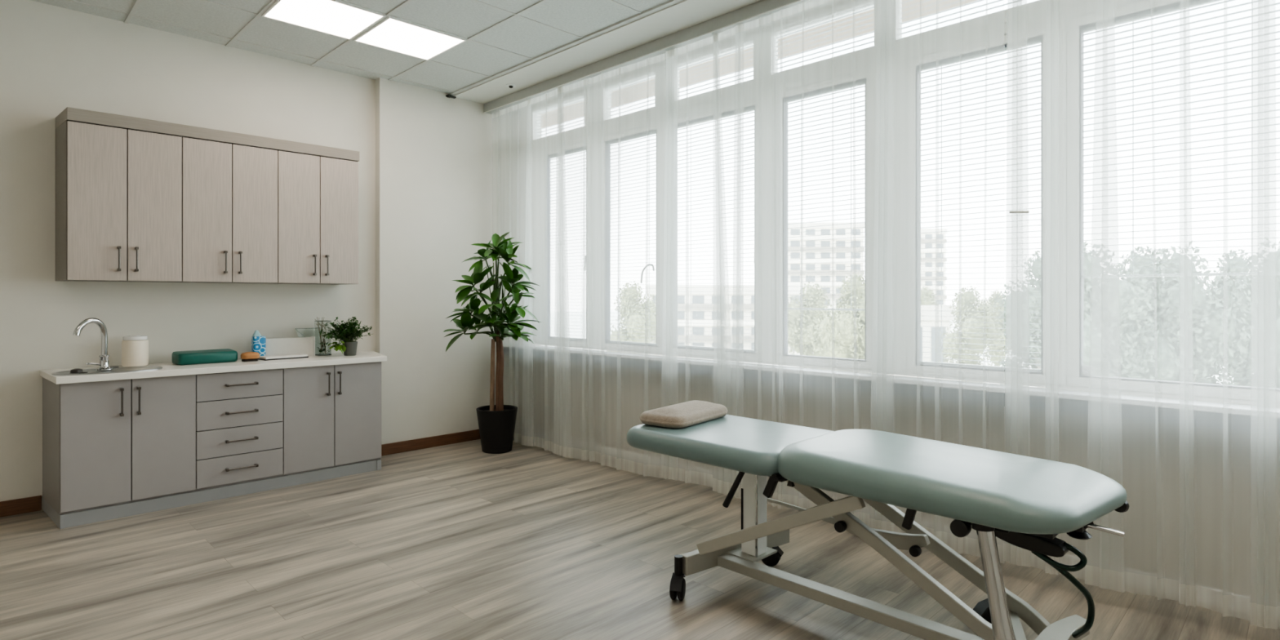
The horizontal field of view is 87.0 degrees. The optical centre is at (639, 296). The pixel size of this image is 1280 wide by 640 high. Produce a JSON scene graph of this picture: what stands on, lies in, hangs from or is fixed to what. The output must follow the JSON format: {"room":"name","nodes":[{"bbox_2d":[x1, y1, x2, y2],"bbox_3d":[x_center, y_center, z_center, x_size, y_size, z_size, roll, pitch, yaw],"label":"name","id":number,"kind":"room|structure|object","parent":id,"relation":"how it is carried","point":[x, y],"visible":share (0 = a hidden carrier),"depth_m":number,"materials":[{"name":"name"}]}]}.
{"room":"examination room","nodes":[
{"label":"examination room","id":0,"kind":"room"},
{"bbox_2d":[0,0,375,510],"bbox_3d":[-4.177,-0.256,3.990,5.236,3.212,0.150,0,0,-45],"label":"wall","id":1,"kind":"structure","parent":0,"point":[53,59],"depth_m":4.56,"materials":[{"name":"paint"}]},
{"bbox_2d":[0,495,41,517],"bbox_3d":[-4.825,1.302,3.227,2.940,0.095,0.014,0,0,-45],"label":"baseboard","id":2,"kind":"structure","parent":1,"relation":"attached to","point":[28,504],"depth_m":4.19,"materials":[{"name":"brown wood"}]},
{"bbox_2d":[55,120,182,282],"bbox_3d":[-3.381,-0.587,4.388,0.615,0.970,0.409,0,0,-45],"label":"upper cabinet","id":3,"kind":"object","parent":1,"relation":"attached to","point":[118,190],"visible":1,"depth_m":4.25,"materials":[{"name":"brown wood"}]},
{"bbox_2d":[55,106,359,161],"bbox_3d":[-2.977,-1.109,4.817,1.792,0.076,0.374,0,0,-45],"label":"crown molding","id":4,"kind":"structure","parent":1,"relation":"attached to","point":[74,114],"depth_m":4.55,"materials":[{"name":"laminate"}]},
{"bbox_2d":[175,136,277,283],"bbox_3d":[-2.956,-0.587,4.813,0.587,0.970,0.409,0,0,-45],"label":"upper cabinet","id":5,"kind":"object","parent":1,"relation":"attached to","point":[229,191],"visible":1,"depth_m":4.68,"materials":[{"name":"brown wood"}]},
{"bbox_2d":[271,150,358,284],"bbox_3d":[-2.541,-0.587,5.228,0.586,0.970,0.409,0,0,-45],"label":"upper cabinet","id":6,"kind":"object","parent":1,"relation":"attached to","point":[317,196],"visible":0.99,"depth_m":5.10,"materials":[{"name":"brown wood"}]},
{"bbox_2d":[31,0,670,93],"bbox_3d":[-0.633,-1.919,1.559,6.810,0.126,8.600,0,0,-45],"label":"ceiling","id":7,"kind":"structure","parent":0,"point":[500,35],"depth_m":4.64,"materials":[{"name":"tile"}]},
{"bbox_2d":[261,0,386,39],"bbox_3d":[-2.086,-1.855,4.448,0.580,0.011,0.580,0,0,-45],"label":"recessed light","id":8,"kind":"object","parent":7,"relation":"in","point":[336,18],"visible":1,"depth_m":4.46,"materials":[{"name":"beige plastic"}]},
{"bbox_2d":[353,16,466,60],"bbox_3d":[-1.662,-1.855,4.872,0.580,0.011,0.580,0,0,-45],"label":"recessed light","id":9,"kind":"object","parent":7,"relation":"in","point":[392,33],"visible":1,"depth_m":4.86,"materials":[{"name":"beige plastic"}]},
{"bbox_2d":[506,84,515,88],"bbox_3d":[-1.124,-1.831,5.876,0.090,0.022,0.090,0,0,-45],"label":"smoke detector","id":10,"kind":"object","parent":7,"relation":"attached to","point":[510,86],"visible":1,"depth_m":5.86,"materials":[{"name":"white plastic"}]},
{"bbox_2d":[375,77,515,444],"bbox_3d":[-1.737,-0.256,6.366,1.574,3.212,0.240,0,0,-45],"label":"wall","id":11,"kind":"structure","parent":0,"point":[445,166],"depth_m":6.08,"materials":[{"name":"paint"}]},
{"bbox_2d":[381,429,515,455],"bbox_3d":[-1.728,1.302,6.195,1.373,0.095,0.014,0,0,-45],"label":"baseboard","id":12,"kind":"structure","parent":11,"relation":"attached to","point":[455,437],"depth_m":6.03,"materials":[{"name":"brown wood"}]},
{"bbox_2d":[445,93,456,98],"bbox_3d":[-1.725,-1.829,6.173,0.090,0.025,0.050,0,0,-45],"label":"bracket","id":13,"kind":"object","parent":11,"relation":"attached to","point":[448,95],"visible":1,"depth_m":6.15,"materials":[{"name":"black metal"}]},
{"bbox_2d":[448,0,684,95],"bbox_3d":[1.163,-1.856,3.292,0.040,0.012,8.210,0,0,-45],"label":"trim","id":14,"kind":"structure","parent":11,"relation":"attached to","point":[667,4],"depth_m":4.92,"materials":[{"name":"white metal"}]},
{"bbox_2d":[483,0,830,115],"bbox_3d":[1.454,-1.798,3.583,0.136,0.089,8.210,0,0,-45],"label":"rail","id":15,"kind":"object","parent":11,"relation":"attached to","point":[762,11],"visible":1,"depth_m":4.85,"materials":[{"name":"white metal"}]},
{"bbox_2d":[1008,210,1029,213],"bbox_3d":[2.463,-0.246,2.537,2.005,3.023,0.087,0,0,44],"label":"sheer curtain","id":16,"kind":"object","parent":15,"relation":"hanging from","point":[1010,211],"visible":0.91,"depth_m":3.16,"materials":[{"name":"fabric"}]},
{"bbox_2d":[0,432,1279,639],"bbox_3d":[-0.633,1.410,1.559,6.810,0.120,8.600,0,0,-45],"label":"floor","id":17,"kind":"structure","parent":0,"point":[538,539],"depth_m":3.33,"materials":[{"name":"wood"}]},
{"bbox_2d":[42,374,195,515],"bbox_3d":[-3.323,0.886,4.318,0.718,0.767,0.590,0,0,-45],"label":"base cabinet","id":18,"kind":"object","parent":17,"relation":"on","point":[109,442],"visible":0.94,"depth_m":4.12,"materials":[{"name":"grey laminate"}]},
{"bbox_2d":[40,351,386,384],"bbox_3d":[-2.827,0.481,4.808,2.137,0.041,0.597,0,0,-45],"label":"countertop","id":19,"kind":"structure","parent":18,"relation":"on","point":[169,369],"depth_m":4.50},
{"bbox_2d":[72,317,119,370],"bbox_3d":[-3.367,0.291,4.157,0.092,0.326,0.239,0,0,26],"label":"tap","id":20,"kind":"object","parent":19,"relation":"on","point":[104,364],"visible":1,"depth_m":4.18,"materials":[{"name":"silver metal"}]},
{"bbox_2d":[51,365,162,375],"bbox_3d":[-3.295,0.449,4.186,0.540,0.024,0.330,0,0,-45],"label":"sink","id":21,"kind":"object","parent":19,"relation":"in","point":[77,371],"visible":0.96,"depth_m":4.14,"materials":[{"name":"metal"}]},
{"bbox_2d":[121,335,148,366],"bbox_3d":[-3.366,0.359,4.497,0.146,0.203,0.146,0,0,-45],"label":"storage jar","id":22,"kind":"object","parent":19,"relation":"on","point":[135,348],"visible":0.95,"depth_m":4.44,"materials":[{"name":"beige ceramic"}]},
{"bbox_2d":[172,348,237,364],"bbox_3d":[-3.036,0.418,4.711,0.180,0.086,0.360,0,0,41],"label":"bolster","id":23,"kind":"object","parent":19,"relation":"on","point":[224,355],"visible":1,"depth_m":4.64,"materials":[{"name":"teal leather"}]},
{"bbox_2d":[240,351,259,361],"bbox_3d":[-2.795,0.428,4.835,0.115,0.066,0.080,0,0,-45],"label":"scrub brush","id":24,"kind":"object","parent":19,"relation":"on","point":[247,356],"visible":1,"depth_m":4.81,"materials":[{"name":"brown wood"}]},
{"bbox_2d":[251,330,266,355],"bbox_3d":[-2.843,0.355,5.027,0.084,0.212,0.068,0,0,-45],"label":"bottle","id":25,"kind":"object","parent":19,"relation":"on","point":[258,341],"visible":0.81,"depth_m":5.00,"materials":[{"name":"blue plastic"}]},
{"bbox_2d":[257,353,308,360],"bbox_3d":[-2.673,0.449,5.049,0.150,0.024,0.310,0,0,39],"label":"notepad","id":26,"kind":"object","parent":19,"relation":"on","point":[293,355],"visible":0.83,"depth_m":5.01,"materials":[{"name":"white paper"}]},
{"bbox_2d":[266,336,315,355],"bbox_3d":[-2.692,0.386,5.192,0.335,0.150,0.090,0,0,-45],"label":"display board","id":27,"kind":"object","parent":19,"relation":"on","point":[304,345],"visible":0.75,"depth_m":5.19,"materials":[{"name":"white plastic"}]},
{"bbox_2d":[314,320,331,355],"bbox_3d":[-2.510,0.325,5.339,0.106,0.272,0.106,0,0,-45],"label":"glass vase","id":28,"kind":"object","parent":19,"relation":"on","point":[329,340],"visible":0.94,"depth_m":5.37,"materials":[{"name":"clear glass"}]},
{"bbox_2d":[315,316,331,354],"bbox_3d":[-2.509,0.303,5.334,0.113,0.296,0.096,0,0,-45],"label":"bunch","id":29,"kind":"object","parent":28,"relation":"in","point":[322,321],"visible":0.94,"depth_m":5.33,"materials":[{"name":"green plant"}]},
{"bbox_2d":[319,316,372,355],"bbox_3d":[-2.305,0.307,5.302,0.437,0.308,0.300,0,0,-41],"label":"potted plant","id":30,"kind":"object","parent":19,"relation":"on","point":[348,348],"visible":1,"depth_m":5.26,"materials":[{"name":"green plant"}]},
{"bbox_2d":[42,459,381,528],"bbox_3d":[-2.902,1.310,4.769,1.951,0.079,0.546,0,0,-45],"label":"plinth","id":31,"kind":"object","parent":17,"relation":"on","point":[91,516],"visible":0.8,"depth_m":4.42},
{"bbox_2d":[195,368,283,491],"bbox_3d":[-2.884,0.886,4.757,0.525,0.767,0.590,0,0,-45],"label":"base cabinet","id":32,"kind":"object","parent":17,"relation":"on","point":[239,415],"visible":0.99,"depth_m":4.56,"materials":[{"name":"grey laminate"}]},
{"bbox_2d":[282,361,381,475],"bbox_3d":[-2.447,0.886,5.194,0.711,0.767,0.590,0,0,-45],"label":"base cabinet","id":33,"kind":"object","parent":17,"relation":"on","point":[332,413],"visible":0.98,"depth_m":5.00,"materials":[{"name":"grey laminate"}]},
{"bbox_2d":[443,231,541,453],"bbox_3d":[-1.287,0.386,5.802,0.843,1.928,0.656,0,0,22],"label":"potted tree","id":34,"kind":"object","parent":17,"relation":"on","point":[496,423],"visible":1,"depth_m":5.81,"materials":[{"name":"green plant"}]},
{"bbox_2d":[626,414,1128,639],"bbox_3d":[0.839,0.968,2.831,0.838,0.765,1.976,0,0,-45],"label":"table","id":35,"kind":"object","parent":17,"relation":"on","point":[1024,502],"visible":0.99,"depth_m":2.50,"materials":[{"name":"green leather"}]},
{"bbox_2d":[640,400,727,427],"bbox_3d":[0.228,0.584,3.427,0.270,0.079,0.500,0,0,37],"label":"pillow","id":36,"kind":"object","parent":35,"relation":"on","point":[686,414],"visible":1,"depth_m":3.29,"materials":[{"name":"beige fabric"}]},
{"bbox_2d":[515,0,1279,604],"bbox_3d":[1.789,-0.256,3.811,0.200,3.212,8.360,0,0,-45],"label":"wall","id":37,"kind":"structure","parent":0,"point":[1204,503],"depth_m":3.39,"materials":[{"name":"paint"}]},
{"bbox_2d":[525,88,594,349],"bbox_3d":[-0.741,-0.680,6.245,0.127,2.280,1.020,0,0,-45],"label":"window","id":38,"kind":"structure","parent":37,"relation":"in","point":[538,151],"depth_m":6.40,"materials":[{"name":"white plastic"}]},
{"bbox_2d":[537,98,586,340],"bbox_3d":[-0.718,-0.692,6.268,0.022,2.157,0.772,0,0,-45],"label":"blind","id":39,"kind":"object","parent":38,"relation":"attached to","point":[582,149],"visible":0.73,"depth_m":6.22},
{"bbox_2d":[594,65,662,355],"bbox_3d":[-0.092,-0.680,5.595,0.127,2.280,0.817,0,0,-45],"label":"window","id":40,"kind":"structure","parent":37,"relation":"in","point":[606,130],"depth_m":5.78,"materials":[{"name":"white plastic"}]},
{"bbox_2d":[608,76,656,345],"bbox_3d":[-0.056,-0.692,5.605,0.022,2.157,0.607,0,0,-45],"label":"blind","id":41,"kind":"object","parent":40,"relation":"attached to","point":[653,132],"visible":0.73,"depth_m":5.61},
{"bbox_2d":[453,0,844,111],"bbox_3d":[1.421,-1.852,3.550,0.690,0.020,8.210,0,0,-45],"label":"trim","id":42,"kind":"structure","parent":37,"relation":"attached to","point":[686,14],"depth_m":4.92,"materials":[{"name":"paint"}]},
{"bbox_2d":[662,30,768,364],"bbox_3d":[0.542,-0.680,4.962,0.127,2.280,0.975,0,0,-45],"label":"window","id":43,"kind":"structure","parent":37,"relation":"in","point":[750,94],"depth_m":4.94,"materials":[{"name":"white plastic"}]},
{"bbox_2d":[675,44,754,351],"bbox_3d":[0.554,-0.692,4.995,0.022,2.157,0.776,0,0,-45],"label":"blind","id":44,"kind":"object","parent":43,"relation":"attached to","point":[691,124],"visible":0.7,"depth_m":4.98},
{"bbox_2d":[767,0,889,374],"bbox_3d":[1.190,-0.680,4.314,0.127,2.280,0.858,0,0,-45],"label":"window","id":45,"kind":"structure","parent":37,"relation":"in","point":[871,65],"depth_m":4.21,"materials":[{"name":"white plastic"}]},
{"bbox_2d":[775,6,874,311],"bbox_3d":[1.189,-0.842,4.360,0.022,1.857,0.727,0,0,-45],"label":"blind","id":46,"kind":"object","parent":45,"relation":"attached to","point":[861,83],"visible":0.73,"depth_m":4.33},
{"bbox_2d":[502,342,1279,435],"bbox_3d":[1.609,0.507,3.737,0.160,0.095,8.210,0,0,-45],"label":"sill","id":47,"kind":"structure","parent":37,"relation":"attached to","point":[1220,415],"depth_m":3.53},
{"bbox_2d":[515,425,1279,622],"bbox_3d":[1.665,1.312,3.784,0.014,0.075,8.196,0,0,-45],"label":"baseboard","id":48,"kind":"structure","parent":37,"relation":"attached to","point":[1269,611],"depth_m":3.48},
{"bbox_2d":[889,0,1060,388],"bbox_3d":[1.804,-0.680,3.699,0.127,2.280,0.880,0,0,-45],"label":"window","id":49,"kind":"structure","parent":37,"relation":"in","point":[1039,20],"depth_m":3.83,"materials":[{"name":"white plastic"}]},
{"bbox_2d":[900,0,1040,371],"bbox_3d":[1.824,-0.692,3.726,0.022,2.157,0.782,0,0,-45],"label":"blind","id":50,"kind":"object","parent":49,"relation":"attached to","point":[1038,41],"visible":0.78,"depth_m":3.69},
{"bbox_2d":[1059,0,1279,407],"bbox_3d":[2.800,-0.680,2.729,0.090,2.280,1.900,0,0,-45],"label":"window","id":51,"kind":"structure","parent":37,"relation":"in","point":[1075,15],"depth_m":3.33,"materials":[{"name":"white plastic"}]},
{"bbox_2d":[1082,0,1279,278],"bbox_3d":[2.803,-0.932,2.747,0.022,1.677,1.713,0,0,-45],"label":"blind","id":52,"kind":"object","parent":51,"relation":"attached to","point":[1201,2],"visible":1,"depth_m":3.07,"materials":[{"name":"white plastic"}]},
{"label":"outside","id":53,"kind":"structure","parent":0,"visible":0},
{"bbox_2d":[544,311,1253,403],"bbox_3d":[30.123,5.500,107.905,184.800,0.300,270.000,0,0,-45],"label":"ground","id":54,"kind":"structure","parent":53,"point":[562,319],"depth_m":120.01,"materials":[{"name":"white"}]},
{"bbox_2d":[610,281,656,354],"bbox_3d":[-0.290,2.279,33.816,3.180,6.153,2.985,0,0,20],"label":"broadleaf tree","id":55,"kind":"object","parent":54,"relation":"on","point":[627,293],"visible":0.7,"depth_m":33.34,"materials":[{"name":"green plant"}]},
{"bbox_2d":[645,284,808,357],"bbox_3d":[7.800,2.150,63.750,14.400,6.400,8.500,0,0,0],"label":"building","id":56,"kind":"structure","parent":54,"relation":"on","point":[720,301],"depth_m":59.95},
{"bbox_2d":[787,281,832,369],"bbox_3d":[7.840,2.329,31.205,3.129,6.054,2.937,0,0,35],"label":"broadleaf tree","id":57,"kind":"object","parent":54,"relation":"on","point":[798,321],"visible":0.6,"depth_m":30.58,"materials":[{"name":"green plant"}]},
{"bbox_2d":[787,222,865,322],"bbox_3d":[27.500,-2.825,104.350,14.779,16.350,14.779,0,0,-45],"label":"apartment building","id":58,"kind":"structure","parent":54,"relation":"on","point":[833,292],"depth_m":99.93,"materials":[{"name":"white concrete"}]},
{"bbox_2d":[807,272,876,373],"bbox_3d":[8.065,2.205,25.905,3.057,6.302,3.257,0,0,27],"label":"broadleaf tree","id":59,"kind":"object","parent":54,"relation":"on","point":[843,335],"visible":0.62,"depth_m":25.27,"materials":[{"name":"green plant"}]},
{"bbox_2d":[893,305,955,380],"bbox_3d":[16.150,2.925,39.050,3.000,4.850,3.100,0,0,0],"label":"building","id":60,"kind":"structure","parent":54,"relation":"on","point":[935,311],"depth_m":37.94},
{"bbox_2d":[920,228,946,305],"bbox_3d":[51.360,-3.375,123.850,10.394,17.450,10.394,0,0,-45],"label":"apartment tower","id":61,"kind":"structure","parent":54,"relation":"on","point":[935,263],"depth_m":119.95,"materials":[{"name":"white concrete"}]},
{"bbox_2d":[920,285,954,331],"bbox_3d":[19.764,2.304,46.039,2.961,6.104,3.155,0,0,42],"label":"broadleaf tree","id":62,"kind":"object","parent":54,"relation":"on","point":[925,300],"visible":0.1,"depth_m":45.59,"materials":[{"name":"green plant"}]},
{"bbox_2d":[933,285,1004,382],"bbox_3d":[16.569,2.403,33.790,2.864,5.905,3.052,0,0,-40],"label":"broadleaf tree","id":63,"kind":"object","parent":54,"relation":"on","point":[971,302],"visible":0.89,"depth_m":33.43,"materials":[{"name":"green plant"}]},
{"bbox_2d":[978,289,1015,366],"bbox_3d":[23.478,2.453,44.132,2.816,5.806,3.001,0,0,13],"label":"broadleaf tree","id":64,"kind":"object","parent":54,"relation":"on","point":[999,346],"visible":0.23,"depth_m":43.63,"materials":[{"name":"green plant"}]},
{"bbox_2d":[993,250,1041,387],"bbox_3d":[17.777,1.659,29.688,2.982,7.397,4.016,0,0,-39],"label":"broadleaf tree","id":65,"kind":"object","parent":54,"relation":"on","point":[1010,308],"visible":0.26,"depth_m":29.71,"materials":[{"name":"green plant"}]},
{"bbox_2d":[1013,240,1164,397],"bbox_3d":[11.265,1.985,17.163,3.029,6.744,3.144,0,0,-45],"label":"broadleaf tree","id":66,"kind":"object","parent":54,"relation":"on","point":[1108,349],"visible":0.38,"depth_m":16.40,"materials":[{"name":"green plant"}]},
{"bbox_2d":[1103,245,1223,380],"bbox_3d":[17.037,1.832,22.550,2.842,7.049,3.828,0,0,-10],"label":"broadleaf tree","id":67,"kind":"object","parent":54,"relation":"on","point":[1144,262],"visible":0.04,"depth_m":22.25,"materials":[{"name":"green plant"}]},
{"bbox_2d":[1120,240,1262,404],"bbox_3d":[14.122,1.936,17.777,3.178,6.841,2.880,0,0,-12],"label":"broadleaf tree","id":68,"kind":"object","parent":54,"relation":"on","point":[1187,327],"visible":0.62,"depth_m":17.29,"materials":[{"name":"green plant"}]},
{"bbox_2d":[1203,248,1261,385],"bbox_3d":[24.076,1.708,27.378,2.942,7.297,3.962,0,0,-24],"label":"broadleaf tree","id":69,"kind":"object","parent":54,"relation":"on","point":[1241,264],"visible":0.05,"depth_m":27.24,"materials":[{"name":"green plant"}]},
{"bbox_2d":[1205,236,1279,407],"bbox_3d":[17.057,1.910,18.168,3.213,6.893,3.096,0,0,15],"label":"broadleaf tree","id":70,"kind":"object","parent":54,"relation":"on","point":[1265,367],"visible":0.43,"depth_m":17.91,"materials":[{"name":"green plant"}]},
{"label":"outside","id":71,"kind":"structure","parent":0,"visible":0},
{"bbox_2d":[541,0,977,128],"bbox_3d":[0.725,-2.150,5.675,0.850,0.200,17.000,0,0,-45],"label":"transom windows","id":72,"kind":"structure","parent":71,"point":[913,2],"depth_m":5.59,"materials":[{"name":"glass"}]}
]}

